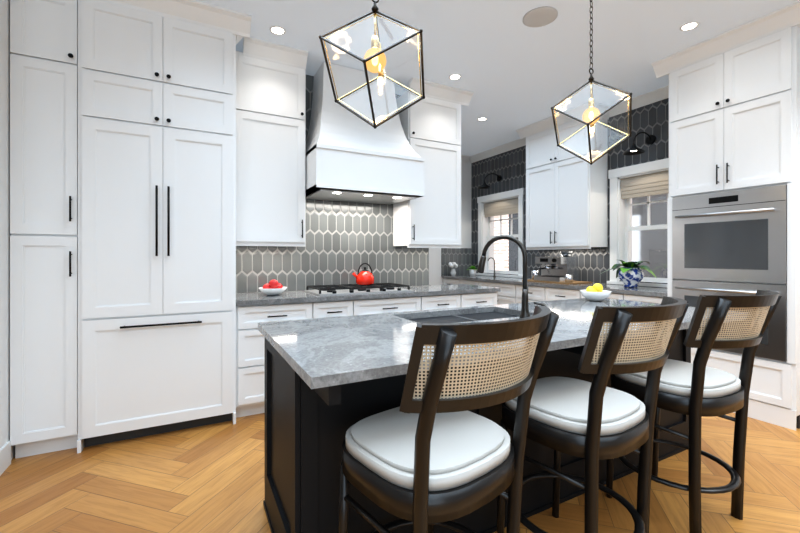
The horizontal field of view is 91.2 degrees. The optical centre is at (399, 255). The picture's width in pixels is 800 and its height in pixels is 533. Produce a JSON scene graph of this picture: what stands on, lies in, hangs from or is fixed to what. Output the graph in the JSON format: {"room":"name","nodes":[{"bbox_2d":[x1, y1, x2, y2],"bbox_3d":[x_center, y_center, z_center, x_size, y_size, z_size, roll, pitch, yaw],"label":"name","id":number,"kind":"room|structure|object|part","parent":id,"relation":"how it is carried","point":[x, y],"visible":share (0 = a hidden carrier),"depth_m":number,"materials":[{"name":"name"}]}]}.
{"room":"kitchen","nodes":[
{"label":"kitchen","id":0,"kind":"room"},
{"bbox_2d":[0,0,10,475],"bbox_3d":[-2.235,-0.265,2.125,0.015,3.050,0.650,0,0,-28],"label":"wall","id":1,"kind":"structure","parent":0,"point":[5,443],"depth_m":2.32,"materials":[{"name":"white paint"}]},
{"bbox_2d":[11,446,14,459],"bbox_3d":[-2.441,-0.265,2.339,0.180,3.050,1.220,0,0,-28],"label":"baseboard","id":2,"kind":"structure","parent":0,"point":[12,447],"depth_m":2.43,"materials":[{"name":"white wood"}]},
{"bbox_2d":[236,75,430,292],"bbox_3d":[-2.447,-0.265,3.151,6.210,3.050,0.160,0,0,-28],"label":"wall","id":3,"kind":"structure","parent":0,"point":[345,241],"depth_m":4.01,"materials":[{"name":"grey tile"}]},
{"bbox_2d":[236,37,307,246],"bbox_3d":[-1.169,-0.938,3.484,0.600,1.705,0.442,0,0,-28],"label":"upper cabinet","id":4,"kind":"object","parent":3,"relation":"attached to","point":[270,143],"visible":0.96,"depth_m":3.36,"materials":[{"name":"white wood"}]},
{"bbox_2d":[306,62,424,204],"bbox_3d":[-0.383,-1.171,3.773,1.042,1.232,0.669,0,0,-28],"label":"range hood","id":5,"kind":"object","parent":3,"relation":"attached to","point":[351,157],"visible":0.85,"depth_m":3.60,"materials":[{"name":"white painted wood"},{"name":"metal"}]},
{"bbox_2d":[393,77,473,247],"bbox_3d":[0.366,-0.938,4.299,0.764,1.705,0.442,0,0,-28],"label":"upper cabinet","id":6,"kind":"object","parent":3,"relation":"attached to","point":[431,127],"visible":0.88,"depth_m":4.16,"materials":[{"name":"white wood"}]},
{"bbox_2d":[0,413,799,532],"bbox_3d":[-0.313,1.310,1.390,8.750,0.100,9.150,0,0,-28],"label":"floor","id":7,"kind":"structure","parent":0,"point":[210,478],"depth_m":2.12,"materials":[{"name":"brown wood"}]},
{"bbox_2d":[10,0,77,458],"bbox_3d":[-2.397,-0.265,2.674,0.424,3.050,0.722,0,0,-28],"label":"pantry cabinet","id":8,"kind":"object","parent":7,"relation":"on","point":[44,226],"visible":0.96,"depth_m":2.46,"materials":[{"name":"white wood"}]},
{"bbox_2d":[77,0,251,452],"bbox_3d":[-1.740,-0.265,3.006,1.040,3.050,0.752,0,0,-28],"label":"tall cabinet","id":9,"kind":"object","parent":7,"relation":"on","point":[156,216],"visible":1,"depth_m":2.70,"materials":[{"name":"white wood"}]},
{"bbox_2d":[236,292,496,417],"bbox_3d":[-0.235,0.821,3.851,2.605,0.879,0.670,0,0,-28],"label":"base cabinet","id":10,"kind":"object","parent":7,"relation":"on","point":[250,368],"visible":0.29,"depth_m":3.13,"materials":[{"name":"white wood"}]},
{"bbox_2d":[236,284,499,305],"bbox_3d":[-0.234,0.358,3.862,2.614,0.046,0.652,0,0,-28],"label":"countertop","id":11,"kind":"structure","parent":10,"relation":"on","point":[261,298],"depth_m":3.50,"materials":[{"name":"stone"}]},
{"bbox_2d":[259,279,286,295],"bbox_3d":[-1.102,0.270,3.400,0.240,0.138,0.240,0,0,-28],"label":"bowl","id":12,"kind":"object","parent":11,"relation":"on","point":[273,287],"visible":1,"depth_m":3.34,"materials":[{"name":"white ceramic"}]},
{"bbox_2d":[305,283,413,295],"bbox_3d":[-0.396,0.312,3.775,0.920,0.054,0.510,0,0,-28],"label":"cooktop","id":13,"kind":"object","parent":11,"relation":"in","point":[342,289],"visible":0.92,"depth_m":3.67,"materials":[{"name":"silver metal"}]},
{"bbox_2d":[352,263,373,284],"bbox_3d":[-0.369,0.175,3.914,0.229,0.217,0.186,0,0,-28],"label":"kettle","id":14,"kind":"object","parent":13,"relation":"on","point":[364,277],"visible":1,"depth_m":3.86,"materials":[{"name":"red metal"}]},
{"bbox_2d":[338,305,558,532],"bbox_3d":[0.131,0.711,1.249,0.564,1.100,0.640,0,0,-40],"label":"stool","id":15,"kind":"object","parent":7,"relation":"on","point":[428,459],"visible":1,"depth_m":1.07,"materials":[{"name":"black wood"}]},
{"bbox_2d":[258,298,747,532],"bbox_3d":[0.687,0.800,2.167,2.655,0.920,1.015,0,0,-28],"label":"kitchen island","id":16,"kind":"object","parent":7,"relation":"on","point":[307,427],"depth_m":1.64,"materials":[{"name":"black"}]},
{"bbox_3d":[0.687,0.453,2.167,2.655,0.226,1.015,0,0,-28],"label":"kitchen island top","id":17,"kind":"part","parent":16,"relation":"part of","materials":[{"name":"grey stone"}]},
{"bbox_2d":[477,235,544,317],"bbox_3d":[0.643,0.111,2.225,0.338,0.456,0.258,0,0,-28],"label":"island faucet","id":18,"kind":"object","parent":16,"relation":"on","point":[524,304],"visible":0.96,"depth_m":2.13,"materials":[{"name":"black metal"}]},
{"bbox_2d":[580,283,611,300],"bbox_3d":[1.480,0.272,2.970,0.220,0.134,0.220,0,0,-28],"label":"bowl","id":19,"kind":"object","parent":16,"relation":"on","point":[596,292],"visible":1,"depth_m":2.92,"materials":[{"name":"white ceramic"}]},
{"bbox_2d":[443,278,662,304],"bbox_3d":[1.871,0.821,5.355,0.670,0.879,3.661,0,0,-28],"label":"base cabinet","id":20,"kind":"object","parent":7,"relation":"on","point":[509,294],"visible":0.21,"depth_m":4.99,"materials":[{"name":"white wood"}]},
{"bbox_2d":[442,275,666,296],"bbox_3d":[1.878,0.358,5.359,0.652,0.046,3.661,0,0,-28],"label":"countertop","id":21,"kind":"structure","parent":20,"relation":"on","point":[645,290],"depth_m":4.63,"materials":[{"name":"stone"}]},
{"bbox_2d":[449,262,457,275],"bbox_3d":[0.921,0.222,6.760,0.165,0.235,0.167,0,0,-28],"label":"vase","id":22,"kind":"object","parent":21,"relation":"on","point":[452,265],"visible":1,"depth_m":6.72,"materials":[{"name":"white ceramic"}]},
{"bbox_2d":[467,266,477,275],"bbox_3d":[1.247,0.254,6.718,0.186,0.170,0.186,0,0,17],"label":"plant","id":23,"kind":"object","parent":21,"relation":"on","point":[472,270],"visible":0.94,"depth_m":6.67,"materials":[{"name":"green plant"}]},
{"bbox_2d":[522,252,591,284],"bbox_3d":[2.006,0.142,5.083,0.461,0.394,0.750,0,0,-28],"label":"espresso machine","id":24,"kind":"object","parent":21,"relation":"on","point":[563,269],"visible":1,"depth_m":4.97,"materials":[{"name":"silver metal"}]},
{"bbox_2d":[599,260,655,287],"bbox_3d":[2.540,0.190,4.266,0.531,0.298,0.530,0,0,-28],"label":"potted plant","id":25,"kind":"object","parent":21,"relation":"on","point":[630,274],"visible":1,"depth_m":4.18,"materials":[{"name":"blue ceramic"}]},
{"bbox_2d":[496,296,688,532],"bbox_3d":[0.746,0.711,1.563,0.564,1.100,0.640,0,0,-36],"label":"stool","id":26,"kind":"object","parent":7,"relation":"on","point":[594,421],"visible":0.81,"depth_m":1.39,"materials":[{"name":"black wood"}]},
{"bbox_2d":[606,290,781,532],"bbox_3d":[1.402,0.711,1.912,0.564,1.100,0.640,0,0,-28],"label":"stool","id":27,"kind":"object","parent":7,"relation":"on","point":[697,389],"visible":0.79,"depth_m":1.73,"materials":[{"name":"black wood"}]},
{"bbox_2d":[651,1,799,430],"bbox_3d":[2.902,-0.265,3.340,0.737,3.050,1.060,0,0,-28],"label":"tall cabinet","id":28,"kind":"object","parent":7,"relation":"on","point":[734,109],"visible":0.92,"depth_m":3.06,"materials":[{"name":"white wood"}]},
{"bbox_2d":[672,185,786,360],"bbox_3d":[2.626,0.125,3.193,0.086,1.290,0.766,0,0,-28],"label":"double wall oven","id":29,"kind":"object","parent":28,"relation":"in","point":[737,236],"visible":0.81,"depth_m":3.12,"materials":[{"name":"silver metal"}]},
{"bbox_2d":[431,160,470,284],"bbox_3d":[-2.418,-0.265,5.304,8.280,3.050,0.262,0,0,-28],"label":"wall","id":30,"kind":"structure","parent":0,"point":[440,257],"depth_m":7.04,"materials":[{"name":"white paint"}]},
{"bbox_2d":[461,155,471,162],"bbox_3d":[0.134,-1.740,6.473,2.465,0.100,0.090,0,0,-28],"label":"crown molding","id":31,"kind":"structure","parent":30,"relation":"attached to","point":[464,158],"depth_m":7.02,"materials":[{"name":"white wood"}]},
{"bbox_2d":[196,0,799,155],"bbox_3d":[-0.313,-1.840,1.390,8.750,0.100,9.150,0,0,-28],"label":"ceiling","id":32,"kind":"structure","parent":0,"point":[507,64],"depth_m":3.27,"materials":[{"name":"white paint"}]},
{"bbox_2d":[270,26,285,34],"bbox_3d":[-0.965,-1.785,3.098,0.118,0.008,0.128,0,0,-28],"label":"recessed light","id":33,"kind":"object","parent":32,"relation":"in","point":[277,30],"depth_m":3.11,"materials":[{"name":"white"}]},
{"bbox_2d":[319,0,424,128],"bbox_3d":[-0.108,-1.170,1.697,0.488,1.238,0.439,0,0,-28],"label":"pendant light","id":34,"kind":"object","parent":32,"relation":"hanging from","point":[374,60],"visible":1,"depth_m":1.68,"materials":[{"name":"clear glass"}]},
{"bbox_2d":[449,74,460,79],"bbox_3d":[0.547,-1.785,3.901,0.118,0.008,0.122,0,0,-28],"label":"recessed light","id":35,"kind":"object","parent":32,"relation":"in","point":[454,76],"depth_m":3.91,"materials":[{"name":"white"}]},
{"bbox_2d":[523,6,557,26],"bbox_3d":[1.045,-1.785,2.926,0.255,0.008,0.250,0,0,-28],"label":"ceiling speaker","id":36,"kind":"object","parent":32,"relation":"in","point":[541,16],"depth_m":2.91,"materials":[{"name":"white"}]},
{"bbox_2d":[551,0,631,164],"bbox_3d":[1.155,-1.170,2.368,0.434,1.238,0.487,0,0,-28],"label":"pendant light","id":37,"kind":"object","parent":32,"relation":"hanging from","point":[591,115],"visible":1,"depth_m":2.36,"materials":[{"name":"clear glass"}]},
{"bbox_2d":[680,22,698,30],"bbox_3d":[2.244,-1.785,3.042,0.123,0.008,0.122,0,0,-28],"label":"recessed light","id":38,"kind":"object","parent":32,"relation":"in","point":[691,25],"depth_m":3.05,"materials":[{"name":"white"}]},
{"bbox_2d":[471,98,668,283],"bbox_3d":[3.441,-0.265,3.382,0.250,3.050,9.150,0,0,-28],"label":"wall","id":39,"kind":"structure","parent":0,"point":[652,119],"depth_m":4.96,"materials":[{"name":"black tile"}]},
{"bbox_2d":[478,173,501,188],"bbox_3d":[1.462,-1.230,6.391,0.425,0.252,0.210,0,0,-28],"label":"sconce","id":40,"kind":"object","parent":39,"relation":"attached to","point":[484,185],"visible":1,"depth_m":6.41,"materials":[{"name":"black metal"}]},
{"bbox_2d":[476,188,523,277],"bbox_3d":[1.738,-0.353,6.537,0.300,1.377,1.100,0,0,-28],"label":"window","id":41,"kind":"structure","parent":39,"relation":"in","point":[486,230],"depth_m":6.66,"materials":[{"name":"white wood"}]},
{"bbox_2d":[484,198,517,216],"bbox_3d":[1.688,-0.798,6.511,0.063,0.237,0.834,0,0,-28],"label":"window shade","id":42,"kind":"object","parent":41,"relation":"attached to","point":[502,207],"visible":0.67,"depth_m":6.48,"materials":[{"name":"beige fabric"}]},
{"bbox_2d":[516,101,610,249],"bbox_3d":[2.118,-0.938,5.142,0.432,1.705,1.200,0,0,-28],"label":"upper cabinet","id":43,"kind":"object","parent":39,"relation":"attached to","point":[566,200],"visible":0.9,"depth_m":4.92,"materials":[{"name":"white wood"}]},
{"bbox_2d":[472,85,668,162],"bbox_3d":[2.337,-1.740,5.089,0.099,0.100,4.599,0,0,-28],"label":"crown molding","id":44,"kind":"structure","parent":39,"relation":"attached to","point":[654,96],"depth_m":4.60,"materials":[{"name":"white wood"}]},
{"bbox_2d":[607,158,668,287],"bbox_3d":[2.875,-0.353,4.395,0.300,1.377,0.990,0,0,-28],"label":"window","id":45,"kind":"structure","parent":39,"relation":"in","point":[622,229],"depth_m":4.68,"materials":[{"name":"white wood"}]},
{"bbox_2d":[620,171,668,198],"bbox_3d":[2.825,-0.798,4.369,0.063,0.237,0.724,0,0,-28],"label":"window shade","id":46,"kind":"object","parent":45,"relation":"attached to","point":[646,185],"visible":0.67,"depth_m":4.42,"materials":[{"name":"beige fabric"}]},
{"bbox_2d":[623,132,655,154],"bbox_3d":[2.598,-1.230,4.248,0.425,0.252,0.210,0,0,-28],"label":"sconce","id":47,"kind":"object","parent":39,"relation":"attached to","point":[635,150],"visible":1,"depth_m":4.26,"materials":[{"name":"black metal"}]},
{"label":"outside","id":48,"kind":"structure","parent":0,"visible":0},
{"bbox_2d":[494,194,666,277],"bbox_3d":[3.741,-0.740,6.230,0.350,6.000,7.500,0,0,-28],"label":"brick facade","id":49,"kind":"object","parent":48,"point":[640,246],"depth_m":5.99,"materials":[{"name":"brick"}]}
]}

